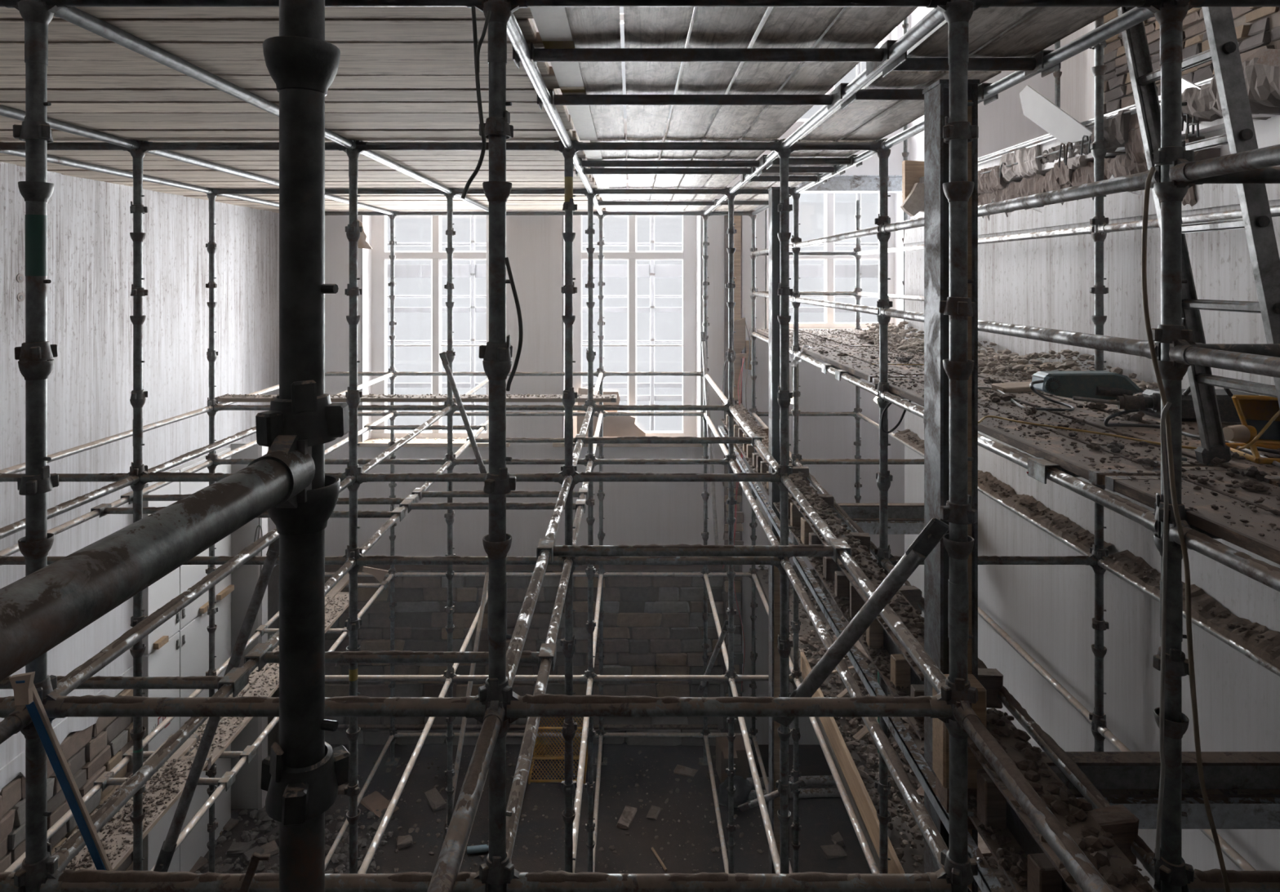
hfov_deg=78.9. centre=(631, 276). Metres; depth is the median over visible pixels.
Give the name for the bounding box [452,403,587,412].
tube
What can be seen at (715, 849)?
rubble
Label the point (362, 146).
tube
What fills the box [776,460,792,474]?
cup
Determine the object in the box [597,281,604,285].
cup
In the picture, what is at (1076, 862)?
ledger
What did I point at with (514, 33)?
ledger
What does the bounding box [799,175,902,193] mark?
lintel
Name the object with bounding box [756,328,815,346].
plank
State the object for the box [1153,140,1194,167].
cup
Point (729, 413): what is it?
cup
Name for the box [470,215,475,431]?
upright
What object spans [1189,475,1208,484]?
lump
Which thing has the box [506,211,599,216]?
tube
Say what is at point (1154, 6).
tube
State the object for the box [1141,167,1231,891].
cable
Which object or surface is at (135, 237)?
cup
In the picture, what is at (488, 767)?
ledger
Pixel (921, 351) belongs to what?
plank
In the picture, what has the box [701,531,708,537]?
cup
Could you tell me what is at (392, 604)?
cup
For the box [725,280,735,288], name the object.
cup
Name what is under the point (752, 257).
cup
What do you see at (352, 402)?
cup
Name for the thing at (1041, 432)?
lump
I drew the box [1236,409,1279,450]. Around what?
cable
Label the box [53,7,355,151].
ledger
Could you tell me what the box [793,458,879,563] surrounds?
ledger
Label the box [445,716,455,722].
cup
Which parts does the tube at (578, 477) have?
blade, blade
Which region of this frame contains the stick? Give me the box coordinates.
[651,847,667,871]
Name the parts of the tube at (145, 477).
blade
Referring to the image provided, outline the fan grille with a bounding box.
[1046,377,1061,392]
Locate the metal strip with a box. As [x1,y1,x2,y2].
[239,852,270,891]
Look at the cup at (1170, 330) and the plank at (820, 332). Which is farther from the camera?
the plank at (820, 332)
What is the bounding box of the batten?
[8,671,112,871]
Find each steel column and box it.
[768,186,790,873]
[922,79,979,891]
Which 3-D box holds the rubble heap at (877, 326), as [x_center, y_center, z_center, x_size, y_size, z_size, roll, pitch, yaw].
[3.082,0.624,9.063,0.526,0.176,1.131,0,0,0]
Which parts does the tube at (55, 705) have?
blade, blade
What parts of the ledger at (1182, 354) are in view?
blade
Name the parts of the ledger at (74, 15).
blade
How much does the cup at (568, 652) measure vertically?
0.054 m
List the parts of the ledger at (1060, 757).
blade, blade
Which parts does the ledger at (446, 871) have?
blade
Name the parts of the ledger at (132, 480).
blade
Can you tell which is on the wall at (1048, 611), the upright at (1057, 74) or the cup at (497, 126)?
the upright at (1057, 74)
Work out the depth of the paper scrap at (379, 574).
9.34 m
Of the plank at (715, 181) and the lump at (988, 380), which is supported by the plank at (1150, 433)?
the lump at (988, 380)
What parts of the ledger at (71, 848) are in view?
blade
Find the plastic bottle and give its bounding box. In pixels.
[466,844,488,854]
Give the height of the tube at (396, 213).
0.080 m
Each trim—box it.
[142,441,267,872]
[721,215,743,733]
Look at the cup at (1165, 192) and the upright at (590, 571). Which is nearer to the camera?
the cup at (1165, 192)
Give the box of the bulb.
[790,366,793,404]
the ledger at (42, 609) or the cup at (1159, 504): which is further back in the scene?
the cup at (1159, 504)
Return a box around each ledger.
[0,104,139,151]
[0,150,213,195]
[0,404,213,473]
[0,435,315,681]
[0,458,213,556]
[0,472,139,539]
[0,705,34,744]
[4,688,204,872]
[50,556,355,871]
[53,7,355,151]
[53,472,355,696]
[146,150,279,186]
[147,426,256,473]
[150,716,279,871]
[216,611,279,675]
[217,194,279,207]
[217,384,279,404]
[217,440,257,459]
[324,194,394,216]
[324,411,393,455]
[324,733,394,869]
[328,572,393,651]
[337,371,394,395]
[358,675,452,873]
[360,150,452,195]
[360,458,452,555]
[362,404,452,473]
[426,700,505,891]
[453,194,488,212]
[453,378,488,404]
[453,589,488,673]
[454,419,488,458]
[457,767,488,872]
[506,13,573,151]
[506,473,573,687]
[506,556,573,863]
[573,153,593,195]
[573,404,593,466]
[573,458,593,545]
[573,675,593,873]
[593,196,603,216]
[593,371,603,395]
[593,411,603,454]
[593,572,603,666]
[593,733,603,871]
[703,195,727,216]
[703,411,728,456]
[703,572,728,671]
[703,733,728,873]
[705,373,727,404]
[728,151,777,195]
[728,404,778,471]
[728,458,780,545]
[728,675,780,873]
[751,195,791,216]
[751,243,793,257]
[751,290,793,302]
[751,330,793,354]
[751,412,793,463]
[751,572,793,672]
[751,733,792,873]
[780,8,945,151]
[780,472,946,693]
[780,556,949,869]
[793,150,876,195]
[793,225,879,249]
[793,295,879,315]
[793,350,879,399]
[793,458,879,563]
[793,675,879,873]
[856,244,924,257]
[856,290,924,301]
[856,411,924,457]
[880,7,1155,151]
[880,164,1160,235]
[880,306,1160,360]
[880,389,1160,538]
[880,556,1160,890]
[953,700,1114,891]
[977,225,1094,244]
[977,486,1090,555]
[977,606,1094,729]
[1097,205,1279,235]
[1097,556,1279,676]
[1097,724,1256,871]
[1168,144,1279,187]
[1168,339,1279,377]
[1168,520,1279,591]
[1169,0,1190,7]
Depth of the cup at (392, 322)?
9.67 m
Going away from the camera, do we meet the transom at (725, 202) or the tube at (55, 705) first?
the tube at (55, 705)
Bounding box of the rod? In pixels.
[871,364,924,364]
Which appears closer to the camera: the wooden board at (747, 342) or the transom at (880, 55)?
the transom at (880, 55)
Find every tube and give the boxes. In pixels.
[0,0,25,10]
[0,142,129,152]
[0,471,130,482]
[0,555,64,565]
[0,696,17,718]
[0,871,25,891]
[38,0,488,13]
[38,868,488,891]
[41,690,487,723]
[139,140,347,153]
[139,471,347,484]
[182,554,347,565]
[213,188,279,195]
[213,403,270,412]
[213,457,255,466]
[324,189,445,195]
[324,211,389,216]
[324,370,390,376]
[324,457,446,465]
[324,572,390,577]
[324,675,446,682]
[348,404,446,410]
[348,411,390,416]
[355,140,564,153]
[355,471,564,484]
[355,553,564,568]
[393,211,488,217]
[393,370,486,377]
[393,411,488,417]
[393,571,484,577]
[393,731,479,738]
[452,188,587,195]
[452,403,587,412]
[452,457,587,466]
[452,673,587,683]
[503,0,953,13]
[503,691,953,723]
[503,866,953,891]
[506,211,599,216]
[506,411,599,417]
[506,571,599,577]
[506,732,599,738]
[507,370,599,377]
[572,139,781,153]
[572,471,781,484]
[572,556,781,568]
[592,186,728,195]
[592,403,728,412]
[592,457,728,466]
[592,673,728,683]
[602,210,703,217]
[602,370,703,377]
[602,410,703,417]
[602,571,703,577]
[602,731,703,738]
[706,210,751,216]
[706,731,751,738]
[707,571,751,577]
[733,187,794,195]
[733,673,794,683]
[755,290,856,297]
[755,410,856,417]
[756,250,856,257]
[788,140,880,153]
[799,458,924,465]
[888,391,906,399]
[888,553,1097,568]
[967,0,1168,13]
[1182,868,1279,891]
[1187,0,1279,10]
[1188,166,1279,188]
[1188,342,1279,366]
[1188,524,1220,538]
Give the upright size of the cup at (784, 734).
0.054 m
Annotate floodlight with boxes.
[1222,395,1279,464]
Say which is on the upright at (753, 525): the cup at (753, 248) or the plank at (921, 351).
the cup at (753, 248)
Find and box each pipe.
[337,724,717,729]
[746,775,835,786]
[747,787,840,799]
[751,784,837,790]
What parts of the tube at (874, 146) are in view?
blade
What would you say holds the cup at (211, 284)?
on the upright at (211, 354)
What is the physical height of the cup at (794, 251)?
0.054 m
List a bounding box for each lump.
[817,350,828,354]
[820,337,827,341]
[836,351,848,356]
[866,340,874,344]
[894,356,912,363]
[899,182,924,217]
[982,377,1000,383]
[990,392,1016,403]
[1023,406,1037,413]
[1034,430,1049,435]
[1057,423,1069,427]
[1068,431,1077,436]
[1071,419,1084,423]
[1075,401,1107,409]
[1085,442,1102,450]
[1106,441,1124,453]
[1108,408,1120,413]
[1123,410,1144,421]
[1136,457,1158,467]
[1138,440,1151,446]
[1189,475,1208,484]
[1210,457,1226,466]
[1230,450,1245,459]
[1230,466,1266,481]
[1240,478,1270,492]
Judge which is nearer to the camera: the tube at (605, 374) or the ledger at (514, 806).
the ledger at (514, 806)
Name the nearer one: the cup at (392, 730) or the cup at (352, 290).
the cup at (352, 290)
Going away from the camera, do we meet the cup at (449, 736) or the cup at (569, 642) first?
the cup at (569, 642)
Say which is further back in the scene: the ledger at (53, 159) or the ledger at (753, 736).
the ledger at (753, 736)
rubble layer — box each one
[50,758,192,872]
[187,594,349,757]
[760,328,1139,402]
[761,328,1279,540]
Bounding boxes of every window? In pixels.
[357,215,510,447]
[552,182,708,447]
[619,13,693,121]
[764,184,902,333]
[796,32,890,121]
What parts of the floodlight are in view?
plug knob, lamp glass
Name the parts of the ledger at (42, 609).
blade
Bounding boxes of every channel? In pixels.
[789,520,924,534]
[1075,797,1279,829]
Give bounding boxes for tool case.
[1142,386,1258,422]
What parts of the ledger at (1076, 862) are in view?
blade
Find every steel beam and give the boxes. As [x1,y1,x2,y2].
[720,400,792,495]
[773,471,924,740]
[833,502,924,520]
[967,707,1155,891]
[1040,751,1279,797]
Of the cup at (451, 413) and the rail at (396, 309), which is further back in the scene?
the rail at (396, 309)
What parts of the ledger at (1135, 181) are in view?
blade, blade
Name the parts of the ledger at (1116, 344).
blade, blade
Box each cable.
[253,518,262,572]
[461,6,485,199]
[475,10,491,72]
[504,257,523,391]
[721,320,750,409]
[722,356,745,568]
[733,356,744,691]
[880,395,911,434]
[977,386,1031,408]
[977,415,1243,452]
[1029,380,1074,411]
[1103,408,1279,453]
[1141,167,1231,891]
[1155,401,1171,860]
[1227,440,1279,467]
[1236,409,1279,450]
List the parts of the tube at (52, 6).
blade, blade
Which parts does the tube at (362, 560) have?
blade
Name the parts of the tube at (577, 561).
blade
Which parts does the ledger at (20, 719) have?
blade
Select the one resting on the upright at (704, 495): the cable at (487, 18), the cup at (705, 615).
the cup at (705, 615)
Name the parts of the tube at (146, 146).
blade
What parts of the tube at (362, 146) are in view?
blade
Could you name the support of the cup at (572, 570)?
on the upright at (568, 786)
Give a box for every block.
[932,674,986,788]
[935,774,977,829]
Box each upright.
[13,0,58,891]
[129,140,147,871]
[205,193,217,872]
[255,0,350,891]
[343,140,362,873]
[384,215,399,765]
[444,188,455,832]
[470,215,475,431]
[478,0,515,891]
[560,141,577,872]
[584,193,595,872]
[595,215,607,765]
[698,215,709,765]
[725,186,737,873]
[749,215,759,765]
[775,138,792,873]
[790,186,801,872]
[853,200,862,502]
[856,62,861,322]
[874,138,893,873]
[902,17,909,328]
[938,0,978,891]
[1053,40,1062,108]
[1088,16,1108,751]
[1151,0,1194,891]
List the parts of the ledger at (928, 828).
blade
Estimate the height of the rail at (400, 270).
0.205 m
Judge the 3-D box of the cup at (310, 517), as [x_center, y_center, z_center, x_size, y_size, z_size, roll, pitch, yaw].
[-0.378,0.263,0.893,0.082,0.054,0.082,0,0,17]
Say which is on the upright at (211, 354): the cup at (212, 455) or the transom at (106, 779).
the cup at (212, 455)
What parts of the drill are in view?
rod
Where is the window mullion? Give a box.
[649,194,654,431]
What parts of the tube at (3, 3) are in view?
blade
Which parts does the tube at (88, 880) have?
blade, blade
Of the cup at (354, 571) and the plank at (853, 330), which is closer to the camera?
the cup at (354, 571)
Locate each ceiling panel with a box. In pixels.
[529,7,615,211]
[704,7,844,139]
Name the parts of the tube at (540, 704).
blade, blade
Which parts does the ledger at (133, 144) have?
blade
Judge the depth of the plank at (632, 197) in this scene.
8.29 m
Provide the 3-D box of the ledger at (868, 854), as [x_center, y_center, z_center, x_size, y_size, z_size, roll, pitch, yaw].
[1.522,3.714,5.943,0.054,0.080,2.456,0,0,0]
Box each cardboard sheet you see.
[577,387,620,412]
[577,416,645,436]
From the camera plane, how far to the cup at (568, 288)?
4.67 m
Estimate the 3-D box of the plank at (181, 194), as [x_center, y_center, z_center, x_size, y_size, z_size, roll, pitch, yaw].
[-2.448,-0.836,7.728,4.200,0.038,0.225,0,0,0]
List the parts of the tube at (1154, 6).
blade, blade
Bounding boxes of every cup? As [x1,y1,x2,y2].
[13,116,53,142]
[13,675,57,702]
[13,842,57,887]
[14,341,57,361]
[17,0,53,26]
[17,181,54,202]
[17,359,54,380]
[17,465,58,495]
[17,533,54,559]
[20,720,53,739]
[129,149,145,159]
[129,201,147,213]
[129,232,146,241]
[129,315,146,324]
[129,398,146,408]
[129,462,147,475]
[129,644,146,657]
[129,726,146,741]
[129,808,146,824]
[130,284,147,296]
[130,389,147,399]
[130,482,145,491]
[130,611,147,626]
[133,784,145,795]
[205,240,216,248]
[205,280,217,288]
[205,450,217,459]
[205,564,216,573]
[205,668,216,675]
[205,766,216,777]
[206,193,216,199]
[206,248,217,253]
[206,302,217,307]
[206,348,217,356]
[206,355,217,362]
[206,624,217,633]
[206,786,217,796]
[206,840,217,850]
[207,397,217,405]
[207,410,216,416]
[207,465,216,471]
[207,605,217,615]
[207,822,217,832]
[255,380,349,447]
[260,742,350,826]
[262,35,340,96]
[266,473,340,536]
[343,779,359,796]
[344,284,361,296]
[344,617,361,631]
[345,221,362,232]
[345,386,362,399]
[345,461,362,475]
[345,545,362,558]
[346,149,359,159]
[346,232,360,241]
[346,315,360,324]
[346,398,360,408]
[346,644,360,651]
[346,726,360,741]
[346,808,360,824]
[347,482,359,491]
[348,565,359,574]
[387,281,395,286]
[387,568,395,573]
[387,680,395,688]
[388,366,396,372]
[388,439,395,445]
[388,481,396,488]
[389,215,395,219]
[389,240,396,244]
[389,255,395,259]
[389,295,395,299]
[389,319,396,325]
[389,335,395,340]
[389,535,395,541]
[389,600,396,607]
[389,615,395,622]
[389,727,396,734]
[444,281,453,288]
[444,350,455,356]
[444,397,453,405]
[444,511,454,519]
[444,605,454,613]
[444,666,454,677]
[444,766,454,777]
[445,193,453,199]
[445,227,455,235]
[445,248,454,253]
[445,302,454,307]
[445,451,455,459]
[445,517,454,524]
[445,571,454,579]
[445,625,454,633]
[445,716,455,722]
[445,733,454,742]
[445,786,454,795]
[446,355,454,362]
[446,410,453,416]
[446,465,453,471]
[478,334,512,361]
[478,676,512,704]
[479,110,513,139]
[479,851,514,885]
[482,181,511,202]
[482,360,511,380]
[482,533,511,559]
[483,0,511,24]
[483,467,515,494]
[497,719,511,739]
[560,464,577,475]
[560,635,576,650]
[560,780,577,795]
[561,232,575,241]
[561,281,577,293]
[561,315,575,324]
[561,398,575,408]
[561,647,575,657]
[561,729,575,741]
[561,809,575,824]
[562,149,575,158]
[562,198,577,211]
[562,387,577,399]
[562,482,574,491]
[562,565,574,574]
[562,720,577,733]
[584,666,594,676]
[584,782,595,791]
[585,226,595,234]
[585,282,595,288]
[585,399,595,405]
[585,451,595,459]
[585,564,595,573]
[585,822,595,832]
[586,193,595,199]
[586,248,595,253]
[586,302,595,307]
[586,348,595,356]
[586,355,595,362]
[586,498,594,506]
[586,517,595,524]
[586,573,595,579]
[586,619,595,628]
[586,626,595,633]
[586,788,595,795]
[586,840,595,850]
[587,728,595,737]
[587,736,595,742]
[596,240,604,245]
[596,366,604,372]
[596,568,604,573]
[596,641,604,647]
[596,680,604,687]
[596,728,604,734]
[597,215,604,219]
[597,255,604,259]
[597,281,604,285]
[597,295,604,299]
[597,319,604,325]
[597,335,604,340]
[597,489,604,497]
[597,496,604,501]
[597,531,604,537]
[597,537,604,541]
[597,655,604,662]
[599,610,604,617]
[701,491,709,497]
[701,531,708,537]
[702,215,708,219]
[702,241,709,246]
[702,255,708,259]
[702,279,709,285]
[702,295,708,299]
[702,320,709,326]
[702,455,708,459]
[702,496,708,501]
[702,536,708,541]
[702,567,709,573]
[702,610,709,617]
[702,617,708,622]
[702,640,709,648]
[702,655,708,662]
[702,727,709,734]
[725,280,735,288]
[725,348,735,356]
[725,451,736,460]
[725,497,737,505]
[725,666,736,676]
[725,767,735,777]
[726,193,735,199]
[726,226,736,234]
[726,248,735,253]
[726,302,735,307]
[726,355,735,362]
[726,517,735,524]
[726,571,735,579]
[726,607,736,615]
[726,625,735,633]
[726,716,737,724]
[726,733,735,742]
[726,786,735,795]
[726,820,736,831]
[726,840,735,850]
[727,397,736,405]
[727,410,733,416]
[727,464,733,471]
[749,327,756,332]
[749,406,757,412]
[749,521,757,528]
[749,568,757,573]
[749,680,756,688]
[750,215,756,219]
[750,245,757,251]
[750,255,756,259]
[750,287,757,291]
[750,335,756,340]
[750,359,757,364]
[750,375,756,380]
[750,535,756,541]
[750,601,757,608]
[750,615,756,622]
[750,650,757,657]
[750,657,756,662]
[750,727,757,734]
[775,779,791,795]
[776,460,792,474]
[777,149,791,158]
[777,199,792,212]
[777,232,791,241]
[777,283,792,295]
[777,315,791,324]
[777,386,792,399]
[777,398,791,408]
[777,482,788,491]
[777,565,786,574]
[777,634,792,649]
[777,645,791,657]
[777,726,791,741]
[777,808,791,824]
[790,288,799,297]
[790,619,800,628]
[790,765,801,777]
[791,193,800,199]
[791,235,801,243]
[791,248,800,253]
[791,302,800,307]
[791,342,799,351]
[791,391,800,397]
[791,409,800,416]
[791,453,801,459]
[791,626,800,633]
[791,666,801,676]
[791,728,799,737]
[791,734,800,742]
[791,788,800,795]
[791,821,801,831]
[791,840,800,850]
[792,564,799,573]
[853,245,861,251]
[853,408,862,412]
[853,440,861,446]
[854,214,861,219]
[854,255,861,259]
[854,285,862,291]
[854,481,862,488]
[854,495,861,501]
[874,213,890,225]
[874,544,890,558]
[874,780,891,795]
[875,382,891,391]
[875,471,893,483]
[876,149,890,158]
[876,232,890,241]
[876,296,893,307]
[876,315,890,324]
[876,397,889,408]
[876,480,890,491]
[876,562,888,574]
[876,808,890,824]
[884,728,890,738]
[902,23,909,29]
[902,151,909,157]
[938,297,975,316]
[939,493,977,524]
[940,675,977,704]
[940,848,977,886]
[942,116,978,143]
[942,181,974,202]
[942,359,973,380]
[942,533,973,559]
[943,0,973,25]
[944,719,968,739]
[1053,71,1062,77]
[1088,706,1106,725]
[1089,40,1106,49]
[1089,137,1108,150]
[1089,212,1108,225]
[1089,281,1108,293]
[1089,544,1108,559]
[1091,65,1106,76]
[1091,148,1106,159]
[1091,232,1106,241]
[1091,315,1106,324]
[1091,483,1105,489]
[1091,565,1106,574]
[1091,617,1108,631]
[1091,644,1106,657]
[1091,727,1105,741]
[1151,318,1192,343]
[1152,646,1194,676]
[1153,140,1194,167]
[1153,181,1189,202]
[1153,533,1187,559]
[1153,706,1189,739]
[1153,883,1160,891]
[1154,1,1188,25]
[1154,493,1193,524]
[1154,846,1194,886]
[1157,360,1188,380]
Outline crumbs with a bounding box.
[372,437,465,442]
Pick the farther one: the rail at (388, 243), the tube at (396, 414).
the rail at (388, 243)
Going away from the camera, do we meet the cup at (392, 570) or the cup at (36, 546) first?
the cup at (36, 546)
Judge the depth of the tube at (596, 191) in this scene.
7.17 m
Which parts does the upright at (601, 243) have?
plate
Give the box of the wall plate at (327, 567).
[324,564,724,570]
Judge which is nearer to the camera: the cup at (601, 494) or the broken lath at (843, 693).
the broken lath at (843, 693)
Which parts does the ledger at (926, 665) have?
blade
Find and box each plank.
[0,7,533,18]
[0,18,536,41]
[0,60,549,75]
[0,66,559,88]
[0,88,558,101]
[0,101,565,112]
[0,108,568,121]
[0,114,573,129]
[0,129,572,137]
[0,130,578,142]
[0,150,584,155]
[0,153,586,160]
[0,160,587,165]
[16,164,587,169]
[47,141,579,151]
[47,167,590,174]
[51,734,199,872]
[61,173,589,177]
[75,755,211,871]
[84,174,591,181]
[104,177,595,185]
[126,182,597,187]
[142,187,596,191]
[155,191,204,193]
[171,193,596,195]
[183,194,599,198]
[188,592,358,770]
[193,572,349,746]
[199,198,599,199]
[214,393,617,402]
[215,197,602,203]
[226,203,587,204]
[235,204,604,206]
[246,206,604,208]
[253,208,602,209]
[264,207,606,211]
[564,7,624,138]
[590,133,626,189]
[603,188,628,211]
[623,7,693,138]
[626,137,662,189]
[628,188,651,211]
[646,186,675,211]
[653,133,701,189]
[665,185,700,211]
[666,7,767,138]
[678,135,738,189]
[683,187,721,211]
[702,136,777,189]
[711,186,764,211]
[733,187,768,211]
[741,138,835,188]
[742,7,917,138]
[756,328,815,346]
[767,138,875,188]
[789,328,837,344]
[798,328,875,346]
[799,345,904,382]
[799,649,905,873]
[800,71,942,140]
[817,328,879,344]
[819,344,924,375]
[836,328,898,344]
[840,71,1001,140]
[851,346,984,378]
[870,344,989,373]
[872,377,1160,484]
[901,7,1039,71]
[906,375,1213,469]
[915,346,1026,377]
[967,7,1119,71]
[977,373,1279,458]
[977,378,1279,486]
[1023,377,1241,428]
[1104,475,1279,564]
[1152,466,1279,515]
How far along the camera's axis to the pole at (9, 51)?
2.79 m
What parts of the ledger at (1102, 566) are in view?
blade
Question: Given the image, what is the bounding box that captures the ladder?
[1116,7,1279,466]
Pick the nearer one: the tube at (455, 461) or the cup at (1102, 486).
the cup at (1102, 486)
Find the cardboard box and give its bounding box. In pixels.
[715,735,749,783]
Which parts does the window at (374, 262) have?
sill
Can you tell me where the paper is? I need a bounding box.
[357,219,372,248]
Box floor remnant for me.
[755,569,1012,891]
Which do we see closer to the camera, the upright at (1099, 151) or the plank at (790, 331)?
the upright at (1099, 151)
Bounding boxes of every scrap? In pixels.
[189,856,208,872]
[222,817,238,831]
[226,842,252,857]
[241,844,264,866]
[259,840,279,856]
[337,784,347,795]
[360,791,399,817]
[362,566,388,582]
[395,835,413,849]
[424,787,446,812]
[616,805,637,829]
[646,805,660,819]
[673,764,697,777]
[820,844,846,859]
[831,831,845,846]
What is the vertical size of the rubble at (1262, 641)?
0.090 m
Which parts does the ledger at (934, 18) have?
blade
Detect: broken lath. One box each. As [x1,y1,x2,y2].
[830,662,867,674]
[836,688,848,697]
[852,716,877,740]
[854,640,871,662]
[916,786,924,797]
[977,832,992,856]
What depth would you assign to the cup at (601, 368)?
9.67 m
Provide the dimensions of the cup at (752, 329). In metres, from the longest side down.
0.096 x 0.092 x 0.072 m
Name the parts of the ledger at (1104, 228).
blade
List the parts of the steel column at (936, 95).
cap plate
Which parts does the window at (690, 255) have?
sill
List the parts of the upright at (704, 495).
plate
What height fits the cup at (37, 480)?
0.072 m
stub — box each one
[762,427,768,436]
[792,466,810,483]
[817,493,834,508]
[849,532,870,554]
[898,586,922,611]
[977,667,1003,708]
[1088,804,1138,864]
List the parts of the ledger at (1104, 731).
blade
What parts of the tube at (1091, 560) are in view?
blade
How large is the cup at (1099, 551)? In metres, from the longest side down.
0.096 x 0.092 x 0.072 m
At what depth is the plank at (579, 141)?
5.01 m
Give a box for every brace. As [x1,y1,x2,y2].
[153,537,279,871]
[439,351,487,482]
[442,564,488,839]
[697,619,728,693]
[700,331,718,545]
[737,779,806,811]
[773,517,949,727]
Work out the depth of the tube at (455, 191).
7.17 m
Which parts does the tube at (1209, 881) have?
blade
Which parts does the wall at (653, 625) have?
plaster panel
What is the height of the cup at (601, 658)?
0.054 m
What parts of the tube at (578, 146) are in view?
blade, blade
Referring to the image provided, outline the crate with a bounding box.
[528,716,587,784]
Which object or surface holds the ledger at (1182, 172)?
attached to the upright at (1173, 873)
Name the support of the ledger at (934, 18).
attached to the upright at (961, 868)
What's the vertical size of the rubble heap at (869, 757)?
0.252 m
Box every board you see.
[733,317,745,353]
[735,353,748,359]
[745,340,751,369]
[877,671,879,753]
[902,160,924,204]
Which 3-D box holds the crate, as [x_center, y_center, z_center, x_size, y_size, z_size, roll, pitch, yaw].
[-0.890,5.713,9.515,0.688,0.674,0.498,0,0,0]
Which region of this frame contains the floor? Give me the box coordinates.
[200,742,871,873]
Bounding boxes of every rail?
[386,242,878,245]
[386,264,878,277]
[386,295,878,297]
[386,307,855,312]
[386,340,682,342]
[386,382,682,387]
[618,395,682,400]
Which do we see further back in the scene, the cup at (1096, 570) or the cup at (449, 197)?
the cup at (449, 197)
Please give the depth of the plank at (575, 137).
4.65 m
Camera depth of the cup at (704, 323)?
9.67 m
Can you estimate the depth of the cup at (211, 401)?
7.17 m
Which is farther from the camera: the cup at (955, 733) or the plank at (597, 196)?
the plank at (597, 196)
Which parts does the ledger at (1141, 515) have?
blade, blade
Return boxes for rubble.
[194,807,398,873]
[220,750,767,873]
[244,751,760,872]
[893,428,1111,552]
[1102,549,1279,669]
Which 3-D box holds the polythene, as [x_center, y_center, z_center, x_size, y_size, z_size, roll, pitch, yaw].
[1.527,0.725,7.003,0.265,0.210,0.252,0,0,0]
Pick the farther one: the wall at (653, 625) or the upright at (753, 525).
the wall at (653, 625)
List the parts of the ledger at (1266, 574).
blade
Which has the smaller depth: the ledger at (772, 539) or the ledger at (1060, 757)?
the ledger at (1060, 757)
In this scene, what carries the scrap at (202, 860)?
on the floor
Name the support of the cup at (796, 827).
on the upright at (796, 827)
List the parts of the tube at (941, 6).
blade, blade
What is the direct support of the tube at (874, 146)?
attached to the upright at (784, 396)
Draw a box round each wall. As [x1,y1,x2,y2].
[0,161,279,872]
[277,9,910,746]
[903,7,1279,888]
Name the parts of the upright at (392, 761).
plate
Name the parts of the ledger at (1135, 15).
blade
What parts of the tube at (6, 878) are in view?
blade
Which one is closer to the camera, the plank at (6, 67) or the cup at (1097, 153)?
the plank at (6, 67)
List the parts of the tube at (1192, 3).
blade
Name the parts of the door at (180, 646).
panel, panel, panel, panel, return panel, corner post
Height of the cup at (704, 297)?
0.054 m
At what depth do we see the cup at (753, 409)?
9.67 m
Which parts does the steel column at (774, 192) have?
cap plate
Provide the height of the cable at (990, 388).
0.012 m
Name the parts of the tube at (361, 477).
blade, blade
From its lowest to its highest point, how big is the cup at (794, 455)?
0.072 m
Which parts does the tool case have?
case handle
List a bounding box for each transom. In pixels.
[0,667,248,697]
[90,503,165,517]
[93,771,235,791]
[120,491,191,504]
[122,745,256,764]
[244,643,556,671]
[254,625,349,636]
[255,506,405,521]
[336,494,417,504]
[344,580,387,590]
[364,423,487,431]
[399,499,586,513]
[411,488,588,501]
[466,435,599,444]
[512,40,906,69]
[536,538,851,563]
[537,89,848,110]
[573,158,769,169]
[575,167,759,176]
[575,434,761,446]
[593,200,720,207]
[714,199,768,206]
[740,173,826,183]
[751,164,844,175]
[760,155,862,167]
[822,363,841,373]
[833,83,998,105]
[835,369,862,381]
[866,49,1060,77]
[1027,457,1080,484]
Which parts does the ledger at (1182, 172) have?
blade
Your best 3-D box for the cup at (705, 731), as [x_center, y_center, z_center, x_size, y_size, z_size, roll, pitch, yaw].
[0.920,5.652,9.687,0.096,0.072,0.092,-3,-1,36]
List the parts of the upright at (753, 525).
plate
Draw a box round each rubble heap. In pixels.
[758,562,894,626]
[789,616,1015,891]
[789,622,1004,891]
[855,320,1158,391]
[862,322,904,338]
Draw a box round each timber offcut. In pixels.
[986,356,1013,363]
[991,382,1040,393]
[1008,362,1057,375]
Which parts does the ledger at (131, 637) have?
blade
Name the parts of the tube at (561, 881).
blade, blade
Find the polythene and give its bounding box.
[789,344,811,367]
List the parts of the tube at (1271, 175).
blade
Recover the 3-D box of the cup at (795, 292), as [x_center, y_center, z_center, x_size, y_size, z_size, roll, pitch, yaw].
[1.528,0.152,7.190,0.096,0.072,0.092,0,0,-34]
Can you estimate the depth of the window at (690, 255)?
10.28 m
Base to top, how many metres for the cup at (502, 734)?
0.054 m
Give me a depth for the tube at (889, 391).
4.67 m
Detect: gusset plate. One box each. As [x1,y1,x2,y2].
[1019,85,1092,144]
[1182,78,1200,93]
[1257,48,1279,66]
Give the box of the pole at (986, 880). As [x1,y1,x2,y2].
[718,425,1004,891]
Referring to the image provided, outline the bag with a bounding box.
[716,775,751,807]
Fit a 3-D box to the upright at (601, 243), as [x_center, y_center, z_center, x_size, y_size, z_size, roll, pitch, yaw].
[-0.378,2.612,9.693,0.150,6.876,0.150,0,0,0]
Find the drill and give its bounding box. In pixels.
[1031,370,1160,412]

